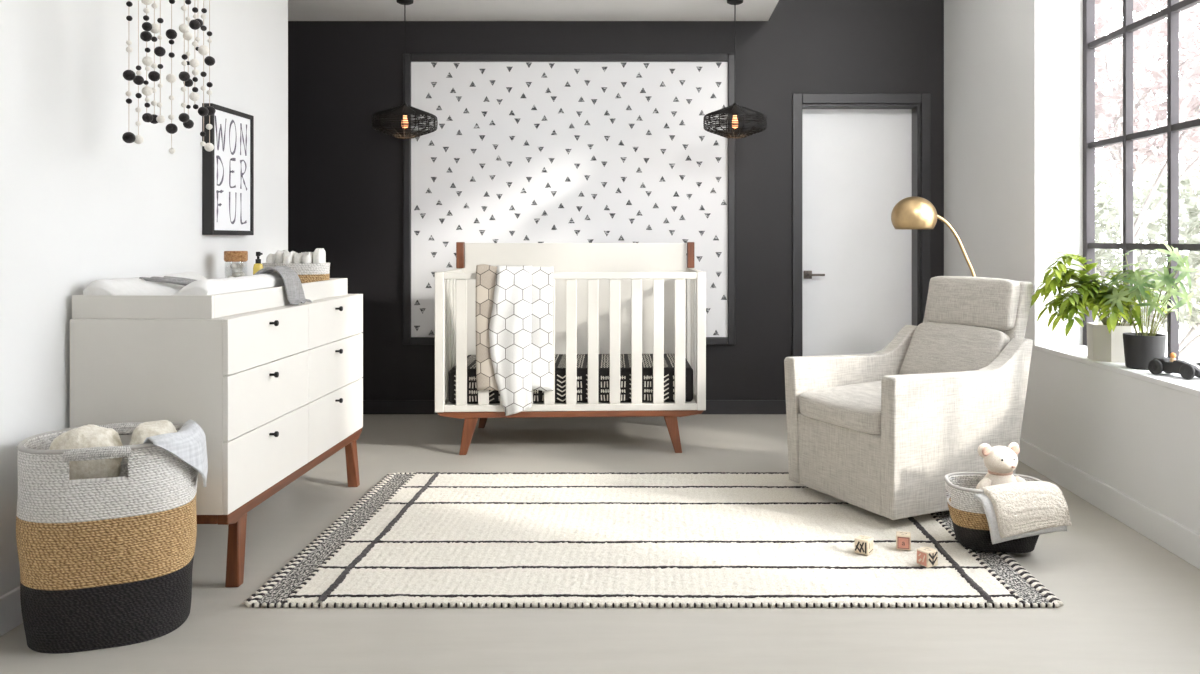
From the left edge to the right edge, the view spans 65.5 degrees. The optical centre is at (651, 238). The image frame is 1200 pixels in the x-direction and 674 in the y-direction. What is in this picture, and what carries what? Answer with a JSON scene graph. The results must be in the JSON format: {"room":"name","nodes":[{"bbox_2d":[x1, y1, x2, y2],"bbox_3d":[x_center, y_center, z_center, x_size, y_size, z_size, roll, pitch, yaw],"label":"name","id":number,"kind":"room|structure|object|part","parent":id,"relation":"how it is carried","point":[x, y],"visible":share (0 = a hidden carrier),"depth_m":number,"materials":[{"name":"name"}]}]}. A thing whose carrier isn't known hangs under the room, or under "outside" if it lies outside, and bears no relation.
{"room":"bedroom","nodes":[
{"label":"bedroom","id":0,"kind":"room"},
{"bbox_2d":[0,0,287,596],"bbox_3d":[-1.880,-0.135,1.119,0.130,2.470,7.037,0,0,0],"label":"wall","id":1,"kind":"structure","parent":0,"point":[81,204],"depth_m":3.03,"materials":[{"name":"white paint"}]},
{"bbox_2d":[0,586,22,635],"bbox_3d":[-1.808,1.048,1.119,0.014,0.105,7.037,0,0,0],"label":"baseboard","id":2,"kind":"structure","parent":1,"relation":"attached to","point":[10,602],"depth_m":2.61,"materials":[{"name":"white paint"}]},
{"bbox_2d":[202,103,253,234],"bbox_3d":[-1.794,-0.282,3.946,0.042,0.531,0.390,0,0,0],"label":"framed print","id":3,"kind":"object","parent":1,"relation":"attached to","point":[228,169],"visible":0.97,"depth_m":3.91,"materials":[{"name":"paper"}]},
{"bbox_2d":[288,0,778,20],"bbox_3d":[-1.236,-1.735,1.723,3.929,0.730,8.246,0,0,0],"label":"ceiling","id":4,"kind":"structure","parent":0,"point":[298,10],"depth_m":5.58,"materials":[{"name":"paint"}]},
{"bbox_2d":[122,0,214,153],"bbox_3d":[-1.522,-0.825,2.930,0.271,1.091,0.284,0,0,0],"label":"mobile","id":5,"kind":"object","parent":4,"relation":"hanging from","point":[128,137],"visible":1,"depth_m":2.88,"materials":[{"name":"black fabric"}]},
{"bbox_2d":[372,0,437,138],"bbox_3d":[-1.408,-0.973,5.300,0.363,0.794,0.363,0,0,-19],"label":"pendant lamp","id":6,"kind":"object","parent":4,"relation":"hanging from","point":[414,119],"visible":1,"depth_m":5.22,"materials":[{"name":"black wicker"}]},
{"bbox_3d":[-1.408,-1.052,5.300,0.006,0.576,0.006,0,0,0],"label":"cord","id":7,"kind":"part","parent":6,"relation":"part of","materials":[{"name":"black metal"}]},
{"bbox_3d":[-1.408,-0.666,5.300,0.364,0.181,0.364,0,0,0],"label":"lamp shade","id":8,"kind":"part","parent":6,"relation":"part of","materials":[{"name":"black wicker"}]},
{"bbox_2d":[703,0,766,138],"bbox_3d":[0.473,-0.973,5.300,0.363,0.794,0.363,0,0,-19],"label":"pendant lamp","id":9,"kind":"object","parent":4,"relation":"hanging from","point":[734,110],"visible":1,"depth_m":5.23,"materials":[{"name":"black wicker"}]},
{"bbox_3d":[0.473,-1.052,5.300,0.006,0.576,0.006,0,0,0],"label":"cord","id":10,"kind":"part","parent":9,"relation":"part of","materials":[{"name":"black metal"}]},
{"bbox_3d":[0.473,-0.666,5.300,0.364,0.181,0.364,0,0,0],"label":"lamp shade","id":11,"kind":"part","parent":9,"relation":"part of","materials":[{"name":"black wicker"}]},
{"bbox_3d":[0.473,-0.668,5.300,0.040,0.080,0.040,0,0,0],"label":"bulb","id":12,"kind":"part","parent":9,"relation":"part of","materials":[{"name":"yellow"}]},
{"bbox_2d":[0,414,1199,673],"bbox_3d":[-0.532,1.150,1.823,5.335,0.100,8.646,0,0,0],"label":"floor","id":13,"kind":"structure","parent":0,"point":[1131,605],"depth_m":2.65,"materials":[{"name":"concrete"}]},
{"bbox_2d":[16,422,197,653],"bbox_3d":[-1.537,0.827,2.640,0.443,0.547,0.374,0,0,-20],"label":"woven basket","id":14,"kind":"object","parent":13,"relation":"on","point":[104,563],"visible":0.95,"depth_m":2.49,"materials":[{"name":"fabric"}]},
{"bbox_2d":[49,424,122,479],"bbox_3d":[-1.592,0.626,2.612,0.186,0.206,0.152,0,0,-12],"label":"sheepskin","id":15,"kind":"object","parent":14,"relation":"in","point":[90,435],"visible":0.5,"depth_m":2.56,"materials":[{"name":"beige fur"}]},
{"bbox_3d":[-1.478,0.571,2.481,0.160,0.035,0.034,0,0,-20],"label":"handle","id":16,"kind":"part","parent":14,"relation":"part of","materials":[{"name":"white fabric"}]},
{"bbox_3d":[-1.594,0.571,2.799,0.160,0.035,0.034,0,0,-20],"label":"handle","id":17,"kind":"part","parent":14,"relation":"part of","materials":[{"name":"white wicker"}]},
{"bbox_2d":[130,420,176,444],"bbox_3d":[-1.440,0.628,2.690,0.119,0.203,0.209,0,0,-15],"label":"sheepskin","id":18,"kind":"object","parent":14,"relation":"in","point":[144,430],"visible":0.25,"depth_m":2.64,"materials":[{"name":"beige fur"}]},
{"bbox_2d":[143,420,207,486],"bbox_3d":[-1.347,0.630,2.664,0.136,0.184,0.292,0,0,0],"label":"waffle towel","id":19,"kind":"object","parent":14,"relation":"hanging from","point":[188,444],"visible":0.94,"depth_m":2.62,"materials":[{"name":"grey fabric"}]},
{"bbox_2d":[70,294,362,586],"bbox_3d":[-1.541,0.674,3.545,0.518,0.852,1.343,0,0,0],"label":"dresser","id":20,"kind":"object","parent":13,"relation":"on","point":[274,393],"visible":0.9,"depth_m":2.95,"materials":[{"name":"white paint"}]},
{"bbox_2d":[72,278,346,318],"bbox_3d":[-1.580,0.211,3.522,0.434,0.072,1.284,0,0,0],"label":"topper","id":21,"kind":"object","parent":20,"relation":"on","point":[232,303],"visible":0.7,"depth_m":2.88,"materials":[{"name":"white paint"}]},
{"bbox_2d":[83,272,284,294],"bbox_3d":[-1.581,0.180,3.221,0.391,0.111,0.642,0,0,0],"label":"changing pad","id":22,"kind":"object","parent":21,"relation":"on","point":[122,286],"visible":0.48,"depth_m":3.06,"materials":[{"name":"white fabric"}]},
{"bbox_2d":[139,266,311,304],"bbox_3d":[-1.513,0.173,3.357,0.633,0.147,0.134,0,0,-43],"label":"cloth","id":23,"kind":"object","parent":22,"relation":"on","point":[294,291],"visible":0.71,"depth_m":3.44,"materials":[{"name":"grey fabric"}]},
{"bbox_2d":[224,251,247,261],"bbox_3d":[-1.700,0.142,3.800,0.090,0.186,0.090,0,0,0],"label":"lid","id":24,"kind":"object","parent":21,"relation":"on","point":[229,256],"visible":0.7,"depth_m":3.76,"materials":[{"name":"brown wood"}]},
{"bbox_2d":[227,263,244,277],"bbox_3d":[-1.700,0.163,3.799,0.067,0.128,0.073,0,0,38],"label":"cotton balls","id":25,"kind":"object","parent":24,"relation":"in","point":[235,267],"visible":0.47,"depth_m":3.79},
{"bbox_2d":[253,252,262,274],"bbox_3d":[-1.592,0.143,3.760,0.039,0.184,0.039,0,0,0],"label":"pump bottle","id":26,"kind":"object","parent":21,"relation":"on","point":[257,266],"visible":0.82,"depth_m":3.75,"materials":[{"name":"yellow plastic"}]},
{"bbox_2d":[262,262,329,282],"bbox_3d":[-1.536,0.169,4.016,0.285,0.132,0.204,0,0,0],"label":"basket","id":27,"kind":"object","parent":21,"relation":"on","point":[307,272],"visible":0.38,"depth_m":3.94,"materials":[{"name":"beige wicker"}]},
{"bbox_2d":[266,253,274,262],"bbox_3d":[-1.635,0.141,4.012,0.036,0.157,0.080,0,0,0],"label":"folded nappy","id":28,"kind":"object","parent":27,"relation":"in","point":[270,258],"visible":0.27,"depth_m":3.97,"materials":[{"name":"fabric"}]},
{"bbox_2d":[275,250,289,262],"bbox_3d":[-1.597,0.133,4.024,0.036,0.172,0.112,0,0,0],"label":"folded nappy","id":29,"kind":"object","parent":27,"relation":"in","point":[279,254],"visible":0.23,"depth_m":3.97,"materials":[{"name":"fabric"}]},
{"bbox_2d":[283,251,295,262],"bbox_3d":[-1.557,0.136,4.012,0.036,0.167,0.112,0,0,0],"label":"folded nappy","id":30,"kind":"object","parent":27,"relation":"in","point":[288,257],"visible":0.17,"depth_m":3.97,"materials":[{"name":"fabric"}]},
{"bbox_2d":[294,252,304,262],"bbox_3d":[-1.517,0.138,4.024,0.036,0.162,0.112,0,0,0],"label":"folded nappy","id":31,"kind":"object","parent":27,"relation":"in","point":[298,256],"visible":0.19,"depth_m":3.97,"materials":[{"name":"fabric"}]},
{"bbox_2d":[302,252,313,262],"bbox_3d":[-1.477,0.137,4.012,0.036,0.164,0.112,0,0,0],"label":"folded nappy","id":32,"kind":"object","parent":27,"relation":"in","point":[307,257],"visible":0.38,"depth_m":3.97,"materials":[{"name":"fabric"}]},
{"bbox_2d":[313,248,325,262],"bbox_3d":[-1.437,0.130,4.018,0.036,0.179,0.080,0,0,0],"label":"folded nappy","id":33,"kind":"object","parent":27,"relation":"in","point":[319,255],"visible":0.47,"depth_m":3.99,"materials":[{"name":"fabric"}]},
{"bbox_3d":[-1.326,0.994,2.977,0.044,0.212,0.088,0,0,0],"label":"leg","id":34,"kind":"part","parent":20,"relation":"part of","materials":[{"name":"brown wood"}]},
{"bbox_3d":[-1.318,0.741,3.208,0.016,0.224,0.670,0,0,0],"label":"drawer","id":35,"kind":"part","parent":20,"relation":"part of","materials":[{"name":"white paint"}]},
{"bbox_3d":[-1.318,0.525,3.208,0.016,0.201,0.670,0,0,0],"label":"drawer","id":36,"kind":"part","parent":20,"relation":"part of","materials":[{"name":"white paint"}]},
{"bbox_3d":[-1.318,0.335,3.208,0.016,0.174,0.670,0,0,0],"label":"drawer","id":37,"kind":"part","parent":20,"relation":"part of","materials":[{"name":"white paint"}]},
{"bbox_3d":[-1.296,0.669,3.188,0.028,0.020,0.020,0,0,0],"label":"knob","id":38,"kind":"part","parent":20,"relation":"part of","materials":[{"name":"black metal"}]},
{"bbox_3d":[-1.296,0.465,3.188,0.028,0.020,0.020,0,0,0],"label":"knob","id":39,"kind":"part","parent":20,"relation":"part of","materials":[{"name":"black metal"}]},
{"bbox_3d":[-1.296,0.288,3.188,0.028,0.020,0.020,0,0,0],"label":"knob","id":40,"kind":"part","parent":20,"relation":"part of","materials":[{"name":"black metal"}]},
{"bbox_3d":[-1.554,0.875,3.545,0.484,0.044,1.335,0,0,0],"label":"frame","id":41,"kind":"part","parent":20,"relation":"part of","materials":[{"name":"brown wood"}]},
{"bbox_3d":[-1.318,0.525,3.881,0.016,0.201,0.670,0,0,0],"label":"drawer","id":42,"kind":"part","parent":20,"relation":"part of","materials":[{"name":"white paint"}]},
{"bbox_3d":[-1.318,0.741,3.881,0.016,0.224,0.670,0,0,0],"label":"drawer","id":43,"kind":"part","parent":20,"relation":"part of","materials":[{"name":"white paint"}]},
{"bbox_3d":[-1.318,0.335,3.881,0.016,0.174,0.670,0,0,0],"label":"drawer","id":44,"kind":"part","parent":20,"relation":"part of","materials":[{"name":"white paint"}]},
{"bbox_3d":[-1.326,0.994,4.112,0.044,0.212,0.088,0,0,0],"label":"leg","id":45,"kind":"part","parent":20,"relation":"part of","materials":[{"name":"brown wood"}]},
{"bbox_2d":[435,242,705,454],"bbox_3d":[-0.428,0.559,5.105,1.382,1.082,0.710,0,0,-2],"label":"crib","id":46,"kind":"object","parent":13,"relation":"on","point":[614,299],"visible":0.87,"depth_m":4.78,"materials":[{"name":"white paint"}]},
{"bbox_3d":[-1.081,0.525,4.741,0.046,0.712,0.040,0,0,-2],"label":"corner post","id":47,"kind":"part","parent":46,"relation":"part of","materials":[{"name":"white paint"}]},
{"bbox_3d":[-1.098,0.188,5.076,0.026,0.034,0.630,0,0,-2],"label":"rail","id":48,"kind":"part","parent":46,"relation":"part of","materials":[{"name":"white paint"}]},
{"bbox_3d":[-1.113,0.093,5.403,0.041,0.151,0.055,0,0,-2],"label":"headboard post","id":49,"kind":"part","parent":46,"relation":"part of","materials":[{"name":"brown wood"}]},
{"bbox_3d":[-0.935,1.006,4.751,0.093,0.187,0.046,0,0,-2],"label":"leg","id":50,"kind":"part","parent":46,"relation":"part of","materials":[{"name":"brown wood"}]},
{"bbox_3d":[-0.964,1.006,5.413,0.093,0.187,0.046,0,0,-2],"label":"leg","id":51,"kind":"part","parent":46,"relation":"part of","materials":[{"name":"brown wood"}]},
{"bbox_2d":[475,264,553,415],"bbox_3d":[-0.699,0.513,4.738,0.393,0.770,0.098,0,0,-3],"label":"quilt","id":52,"kind":"object","parent":46,"relation":"hanging from","point":[514,304],"visible":1,"depth_m":4.71,"materials":[{"name":"white fabric"}]},
{"bbox_3d":[-0.414,0.188,4.767,1.290,0.034,0.026,0,0,-2],"label":"rail","id":53,"kind":"part","parent":46,"relation":"part of","materials":[{"name":"white paint"}]},
{"bbox_3d":[-0.414,0.863,4.767,1.290,0.034,0.026,0,0,-2],"label":"rail","id":54,"kind":"part","parent":46,"relation":"part of","materials":[{"name":"white paint"}]},
{"bbox_3d":[-0.428,0.899,5.105,1.364,0.034,0.698,0,0,-2],"label":"frame","id":55,"kind":"part","parent":46,"relation":"part of","materials":[{"name":"brown wood"}]},
{"bbox_2d":[449,354,692,402],"bbox_3d":[-0.428,0.757,5.105,1.264,0.179,0.625,0,0,-2],"label":"mattress","id":56,"kind":"object","parent":46,"relation":"on","point":[560,359],"visible":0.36,"depth_m":4.81,"materials":[{"name":"black fabric"}]},
{"bbox_3d":[-0.443,0.435,5.438,1.290,0.822,0.024,0,0,-2],"label":"headboard","id":57,"kind":"part","parent":46,"relation":"part of","materials":[{"name":"white paint"}]},
{"bbox_3d":[0.107,1.006,4.796,0.093,0.187,0.046,0,0,-2],"label":"leg","id":58,"kind":"part","parent":46,"relation":"part of","materials":[{"name":"brown wood"}]},
{"bbox_3d":[0.224,0.525,5.469,0.046,0.712,0.040,0,0,-3],"label":"corner post","id":59,"kind":"part","parent":46,"relation":"part of","materials":[{"name":"white paint"}]},
{"bbox_3d":[0.227,0.093,5.461,0.041,0.151,0.055,0,0,-3],"label":"headboard post","id":60,"kind":"part","parent":46,"relation":"part of","materials":[{"name":"brown wood"}]},
{"bbox_3d":[0.241,0.188,5.134,0.026,0.034,0.630,0,0,-2],"label":"rail","id":61,"kind":"part","parent":46,"relation":"part of","materials":[{"name":"white paint"}]},
{"bbox_3d":[0.254,0.525,4.800,0.046,0.712,0.040,0,0,-2],"label":"corner post","id":62,"kind":"part","parent":46,"relation":"part of","materials":[{"name":"white paint"}]},
{"bbox_2d":[244,472,1063,607],"bbox_3d":[0.003,1.091,3.549,2.457,0.021,1.560,0,0,0],"label":"rug","id":63,"kind":"object","parent":13,"relation":"on","point":[418,539],"visible":0.81,"depth_m":3.23,"materials":[{"name":"beige fabric"}]},
{"bbox_2d":[855,535,872,554],"bbox_3d":[0.733,1.058,3.215,0.050,0.050,0.050,0,0,36],"label":"block","id":64,"kind":"object","parent":63,"relation":"on","point":[863,544],"visible":1,"depth_m":3.20,"materials":[{"name":"brown wood"}]},
{"bbox_2d":[896,531,910,549],"bbox_3d":[0.882,1.058,3.262,0.050,0.050,0.051,0,0,15],"label":"block","id":65,"kind":"object","parent":63,"relation":"on","point":[903,539],"visible":1,"depth_m":3.24,"materials":[{"name":"brown wood"}]},
{"bbox_3d":[0.875,1.058,3.237,0.041,0.041,0.001,0,0,15],"label":"pink panel","id":66,"kind":"part","parent":65,"relation":"part of","materials":[{"name":"pink wood"}]},
{"bbox_2d":[784,276,1032,519],"bbox_3d":[1.095,0.623,3.939,0.862,0.915,0.710,0,0,-27],"label":"armchair","id":67,"kind":"object","parent":63,"relation":"on","point":[881,432],"visible":0.99,"depth_m":3.74,"materials":[{"name":"fabric"}]},
{"bbox_2d":[799,380,880,434],"bbox_3d":[1.002,0.692,3.891,0.652,0.145,0.540,0,0,-27],"label":"seat cushion","id":68,"kind":"object","parent":67,"relation":"on","point":[843,407],"depth_m":3.78,"materials":[{"name":"fabric"}]},
{"bbox_3d":[1.017,0.901,3.898,0.605,0.306,0.541,0,0,-27],"label":"seat","id":69,"kind":"part","parent":67,"relation":"part of","materials":[{"name":"fabric"}]},
{"bbox_3d":[0.920,0.727,4.193,0.734,0.646,0.098,0,0,-27],"label":"arm","id":70,"kind":"part","parent":67,"relation":"part of","materials":[{"name":"fabric"}]},
{"bbox_2d":[899,322,1009,374],"bbox_3d":[1.317,0.545,4.054,0.231,0.339,0.516,0,0,-27],"label":"cushion","id":71,"kind":"object","parent":67,"relation":"on","point":[931,347],"depth_m":4.02,"materials":[{"name":"fabric"}]},
{"bbox_3d":[1.202,0.727,3.650,0.734,0.646,0.098,0,0,-27],"label":"arm","id":72,"kind":"part","parent":67,"relation":"part of","materials":[{"name":"fabric"}]},
{"bbox_2d":[917,547,937,567],"bbox_3d":[0.916,1.058,3.095,0.051,0.050,0.050,0,0,-30],"label":"block","id":73,"kind":"object","parent":63,"relation":"on","point":[927,557],"visible":1,"depth_m":3.08,"materials":[{"name":"brown wood"}]},
{"bbox_3d":[0.894,1.058,3.082,0.001,0.041,0.041,0,0,-30],"label":"pink panel","id":74,"kind":"part","parent":73,"relation":"part of","materials":[{"name":"pink wood"}]},
{"bbox_2d":[944,472,1041,552],"bbox_3d":[1.218,0.970,3.300,0.342,0.222,0.267,0,0,8],"label":"basket","id":75,"kind":"object","parent":63,"relation":"on","point":[968,516],"visible":0.52,"depth_m":3.22,"materials":[{"name":"fabric"}]},
{"bbox_2d":[976,442,1025,488],"bbox_3d":[1.251,0.865,3.318,0.235,0.266,0.150,0,0,-10],"label":"teddy bear","id":76,"kind":"object","parent":75,"relation":"in","point":[1000,462],"visible":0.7,"depth_m":3.30},
{"bbox_3d":[1.171,0.903,3.296,0.053,0.109,0.088,0,0,34],"label":"arm","id":77,"kind":"part","parent":76,"relation":"part of"},
{"bbox_3d":[1.333,0.903,3.325,0.088,0.109,0.053,0,0,36],"label":"arm","id":78,"kind":"part","parent":76,"relation":"part of"},
{"bbox_2d":[974,481,1071,543],"bbox_3d":[1.259,0.929,3.169,0.298,0.186,0.135,0,0,-8],"label":"throw","id":79,"kind":"object","parent":75,"relation":"on","point":[1014,510],"visible":1,"depth_m":3.13,"materials":[{"name":"beige fabric"}]},
{"bbox_2d":[891,196,975,276],"bbox_3d":[1.446,0.447,4.500,0.572,1.306,0.260,0,0,0],"label":"arc floor lamp","id":80,"kind":"object","parent":13,"relation":"on","point":[913,212],"visible":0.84,"depth_m":4.43,"materials":[{"name":"gold metal"}]},
{"bbox_3d":[1.268,-0.127,4.500,0.216,0.159,0.216,0,0,0],"label":"lamp shade","id":81,"kind":"part","parent":80,"relation":"part of","materials":[{"name":"gold metal"}]},
{"bbox_2d":[288,0,943,399],"bbox_3d":[-0.552,-0.450,5.946,5.295,3.100,0.200,0,0,0],"label":"wall","id":82,"kind":"structure","parent":0,"point":[345,175],"depth_m":5.85,"materials":[{"name":"grey paint"}]},
{"bbox_2d":[403,54,734,344],"bbox_3d":[-0.518,-0.248,5.831,2.081,1.823,0.030,0,0,0],"label":"panel","id":83,"kind":"object","parent":82,"relation":"attached to","point":[523,148],"visible":0.72,"depth_m":5.84,"materials":[{"name":"white paper"}]},
{"bbox_2d":[363,400,785,413],"bbox_3d":[-0.639,1.056,5.839,4.921,0.088,0.014,0,0,0],"label":"baseboard","id":84,"kind":"structure","parent":82,"relation":"attached to","point":[369,406],"depth_m":5.83,"materials":[{"name":"grey paint"}]},
{"bbox_2d":[802,109,911,355],"bbox_3d":[1.317,0.122,5.964,0.747,1.945,0.104,0,0,0],"label":"door","id":85,"kind":"structure","parent":82,"relation":"in","point":[857,163],"depth_m":5.98,"materials":[{"name":"white wood"}]},
{"bbox_3d":[1.037,0.229,5.944,0.126,0.052,0.064,0,0,0],"label":"handle","id":86,"kind":"part","parent":85,"relation":"part of","materials":[{"name":"grey metal"}]},
{"bbox_2d":[792,94,930,356],"bbox_3d":[1.314,0.094,5.902,0.866,2.012,0.148,0,0,0],"label":"door frame","id":87,"kind":"structure","parent":82,"relation":"attached to","point":[798,100],"depth_m":5.83,"materials":[{"name":"grey paint"}]},
{"bbox_2d":[944,0,1199,533],"bbox_3d":[1.965,-0.450,1.723,0.260,3.100,8.246,0,0,0],"label":"wall","id":88,"kind":"structure","parent":0,"point":[1013,69],"depth_m":4.46,"materials":[{"name":"white paint"}]},
{"bbox_2d":[1018,438,1199,568],"bbox_3d":[1.828,1.044,1.723,0.014,0.112,8.246,0,0,0],"label":"baseboard","id":89,"kind":"structure","parent":88,"relation":"attached to","point":[1178,539],"depth_m":3.63,"materials":[{"name":"white paint"}]},
{"bbox_2d":[1034,345,1199,396],"bbox_3d":[1.962,0.518,3.203,0.266,0.022,2.506,0,0,0],"label":"sill","id":90,"kind":"structure","parent":88,"relation":"on","point":[1078,353],"depth_m":3.61,"materials":[{"name":"white paint"}]},
{"bbox_2d":[1030,252,1166,362],"bbox_3d":[1.840,0.280,3.826,0.533,0.452,0.500,0,0,-29],"label":"potted fern","id":91,"kind":"object","parent":90,"relation":"on","point":[1104,338],"visible":0.88,"depth_m":3.80,"materials":[{"name":"plant"}]},
{"bbox_2d":[1100,241,1195,369],"bbox_3d":[1.910,0.255,3.614,0.283,0.503,0.366,0,0,0],"label":"plant","id":92,"kind":"object","parent":90,"relation":"on","point":[1140,348],"visible":0.98,"depth_m":3.59,"materials":[{"name":"plant"}]},
{"bbox_3d":[1.935,0.441,3.655,0.152,0.132,0.152,0,0,0],"label":"plant pot","id":93,"kind":"part","parent":92,"relation":"part of","materials":[{"name":"black ceramic"}]},
{"bbox_2d":[1148,358,1199,378],"bbox_3d":[1.938,0.475,3.420,0.086,0.063,0.199,0,0,-24],"label":"toy car","id":94,"kind":"object","parent":90,"relation":"on","point":[1186,369],"visible":1,"depth_m":3.41,"materials":[{"name":"black wood"}]},
{"bbox_2d":[1170,353,1175,361],"bbox_3d":[1.928,0.438,3.442,0.022,0.034,0.022,0,0,-24],"label":"doll","id":95,"kind":"object","parent":94,"relation":"in","point":[1172,355],"visible":0.95,"depth_m":3.44,"materials":[{"name":"brown wood"}]},
{"bbox_2d":[1083,0,1199,359],"bbox_3d":[2.094,-0.686,3.203,0.060,2.387,2.506,0,0,0],"label":"window","id":96,"kind":"structure","parent":88,"relation":"in","point":[1174,7],"depth_m":4.07,"materials":[{"name":"metal"}]},
{"bbox_2d":[1087,322,1138,362],"bbox_3d":[1.938,0.431,3.905,0.190,0.150,0.190,0,0,9],"label":"planter","id":97,"kind":"object","parent":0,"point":[1102,345],"depth_m":3.84,"materials":[{"name":"white ceramic"}]},
{"label":"outside","id":98,"kind":"structure","parent":0,"visible":0},
{"bbox_2d":[1095,267,1199,362],"bbox_3d":[10.000,1.825,15.000,100.000,0.050,90.000,0,0,0],"label":"ground","id":99,"kind":"structure","parent":98,"point":[1191,354],"depth_m":15.43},
{"bbox_2d":[1095,0,1199,322],"bbox_3d":[4.916,-1.030,9.608,3.125,5.768,3.124,0,0,0],"label":"tree","id":100,"kind":"object","parent":99,"relation":"on","point":[1141,43],"visible":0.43,"depth_m":9.27,"materials":[{"name":"green plant"}]},
{"bbox_2d":[1095,163,1199,355],"bbox_3d":[6.993,0.384,12.809,3.719,2.869,3.421,0,0,-33],"label":"tree","id":101,"kind":"object","parent":99,"relation":"on","point":[1106,215],"visible":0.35,"depth_m":12.17,"materials":[{"name":"green plant"}]},
{"bbox_2d":[1095,0,1199,347],"bbox_3d":[8.991,-2.066,15.501,4.508,7.839,4.537,0,0,0],"label":"tree","id":102,"kind":"object","parent":99,"relation":"on","point":[1188,161],"visible":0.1,"depth_m":15.44,"materials":[{"name":"green plant"}]}
]}

